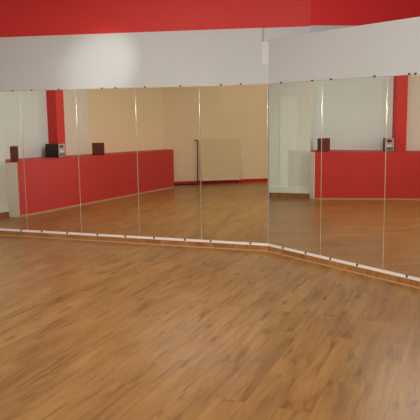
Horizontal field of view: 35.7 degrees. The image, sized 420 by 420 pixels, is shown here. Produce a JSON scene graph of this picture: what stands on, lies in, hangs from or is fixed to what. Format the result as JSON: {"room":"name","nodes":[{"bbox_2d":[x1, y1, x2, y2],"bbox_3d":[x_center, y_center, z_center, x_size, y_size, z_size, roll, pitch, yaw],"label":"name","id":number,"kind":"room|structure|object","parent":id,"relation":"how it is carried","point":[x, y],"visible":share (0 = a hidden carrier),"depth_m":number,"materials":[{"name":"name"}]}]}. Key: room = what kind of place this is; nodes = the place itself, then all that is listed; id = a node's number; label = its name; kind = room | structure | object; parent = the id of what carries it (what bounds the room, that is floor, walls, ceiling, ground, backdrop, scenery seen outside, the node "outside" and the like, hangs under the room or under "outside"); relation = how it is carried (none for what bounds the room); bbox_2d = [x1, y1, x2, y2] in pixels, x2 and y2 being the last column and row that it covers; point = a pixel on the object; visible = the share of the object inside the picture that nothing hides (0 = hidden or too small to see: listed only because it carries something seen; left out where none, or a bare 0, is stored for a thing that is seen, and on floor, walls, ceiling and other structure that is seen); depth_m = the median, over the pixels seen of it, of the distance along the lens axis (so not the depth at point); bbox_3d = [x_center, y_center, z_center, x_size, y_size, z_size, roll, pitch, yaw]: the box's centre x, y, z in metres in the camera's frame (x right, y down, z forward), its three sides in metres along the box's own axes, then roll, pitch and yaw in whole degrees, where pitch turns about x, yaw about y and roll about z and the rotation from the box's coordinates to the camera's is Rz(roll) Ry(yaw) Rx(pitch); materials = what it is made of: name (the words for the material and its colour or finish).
{"room":"exercise studio","nodes":[
{"label":"exercise studio","id":0,"kind":"room"},
{"bbox_2d":[0,0,310,41],"bbox_3d":[-1.573,-1.292,8.517,5.825,3.400,0.150,2,9,20],"label":"wall","id":1,"kind":"structure","parent":0,"point":[18,18],"depth_m":7.97,"materials":[{"name":"red paint"}]},
{"bbox_2d":[0,28,268,242],"bbox_3d":[-1.813,-0.953,8.561,5.329,2.722,0.026,2,9,20],"label":"wall","id":2,"kind":"structure","parent":1,"relation":"attached to","point":[218,56],"depth_m":8.08,"materials":[{"name":"white paint"}]},
{"bbox_2d":[0,90,27,230],"bbox_3d":[-2.922,-0.669,8.972,0.851,1.916,0.030,2,9,20],"label":"mirror panel","id":3,"kind":"object","parent":2,"relation":"attached to","point":[13,208],"visible":1,"depth_m":8.90,"materials":[{"name":"silver metal"}]},
{"bbox_2d":[20,89,81,233],"bbox_3d":[-2.121,-0.636,8.685,0.851,1.916,0.030,2,9,20],"label":"mirror panel","id":4,"kind":"object","parent":2,"relation":"attached to","point":[49,117],"visible":1,"depth_m":8.68,"materials":[{"name":"silver metal"}]},
{"bbox_2d":[76,87,139,236],"bbox_3d":[-1.319,-0.605,8.398,0.851,1.916,0.030,2,9,20],"label":"mirror panel","id":5,"kind":"object","parent":2,"relation":"attached to","point":[106,117],"visible":1,"depth_m":8.39,"materials":[{"name":"silver metal"}]},
{"bbox_2d":[0,230,267,251],"bbox_3d":[-1.778,0.358,8.723,5.284,0.056,0.024,2,9,20],"label":"baseboard","id":6,"kind":"structure","parent":2,"relation":"attached to","point":[103,238],"depth_m":8.40,"materials":[{"name":"brown wood"}]},
{"bbox_2d":[0,228,267,245],"bbox_3d":[-1.779,0.316,8.717,5.284,0.029,0.022,2,9,20],"label":"trim","id":7,"kind":"structure","parent":2,"relation":"attached to","point":[1,229],"depth_m":8.39,"materials":[{"name":"white"}]},
{"bbox_2d":[136,85,201,240],"bbox_3d":[-0.518,-0.573,8.111,0.851,1.916,0.030,2,9,20],"label":"mirror panel","id":8,"kind":"object","parent":2,"relation":"attached to","point":[167,118],"visible":1,"depth_m":8.11,"materials":[{"name":"silver metal"}]},
{"bbox_2d":[200,83,267,243],"bbox_3d":[0.284,-0.540,7.824,0.851,1.916,0.030,2,9,20],"label":"mirror panel","id":9,"kind":"object","parent":2,"relation":"attached to","point":[233,118],"visible":1,"depth_m":7.82,"materials":[{"name":"silver metal"}]},
{"bbox_2d":[262,42,268,64],"bbox_3d":[0.643,-1.810,7.536,0.080,0.255,0.024,2,9,20],"label":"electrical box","id":10,"kind":"structure","parent":2,"relation":"attached to","point":[265,45],"depth_m":7.53,"materials":[{"name":"grey plastic"}]},
{"bbox_2d":[0,235,419,419],"bbox_3d":[-0.484,1.214,3.515,11.400,0.120,13.800,-1,8,0],"label":"floor","id":11,"kind":"structure","parent":0,"point":[90,330],"depth_m":4.90,"materials":[{"name":"brown wood"}]},
{"bbox_2d":[267,17,419,83],"bbox_3d":[1.906,-0.521,6.126,0.118,2.485,4.066,-7,10,-36],"label":"wall","id":12,"kind":"structure","parent":0,"point":[388,48],"depth_m":6.55,"materials":[{"name":"white paint"}]},
{"bbox_2d":[269,80,322,254],"bbox_3d":[0.940,-0.477,7.335,0.031,1.916,0.851,-7,10,-36],"label":"mirror panel","id":13,"kind":"object","parent":12,"relation":"attached to","point":[295,108],"visible":1,"depth_m":7.31,"materials":[{"name":"silver metal"}]},
{"bbox_2d":[268,246,419,288],"bbox_3d":[1.854,0.673,6.276,0.024,0.056,3.904,-7,10,-36],"label":"baseboard","id":14,"kind":"structure","parent":12,"relation":"attached to","point":[273,249],"depth_m":6.81,"materials":[{"name":"brown wood"}]},
{"bbox_2d":[268,243,419,280],"bbox_3d":[1.854,0.631,6.271,0.022,0.029,3.904,-7,10,-36],"label":"trim","id":15,"kind":"structure","parent":12,"relation":"attached to","point":[270,245],"depth_m":6.80,"materials":[{"name":"white"}]},
{"bbox_2d":[321,75,387,269],"bbox_3d":[1.443,-0.382,6.654,0.031,1.916,0.851,-7,10,-36],"label":"mirror panel","id":16,"kind":"object","parent":12,"relation":"attached to","point":[354,110],"visible":1,"depth_m":6.62,"materials":[{"name":"silver metal"}]},
{"bbox_2d":[383,73,419,277],"bbox_3d":[1.946,-0.288,5.973,0.031,1.916,0.851,-7,10,-36],"label":"mirror panel","id":17,"kind":"object","parent":12,"relation":"attached to","point":[401,255],"visible":1,"depth_m":6.14,"materials":[{"name":"silver metal"}]},
{"bbox_2d":[310,0,419,32],"bbox_3d":[2.853,-1.238,7.760,3.472,3.400,0.150,-2,8,-7],"label":"wall","id":18,"kind":"structure","parent":0,"point":[325,14],"depth_m":7.38,"materials":[{"name":"red paint"}]}
]}

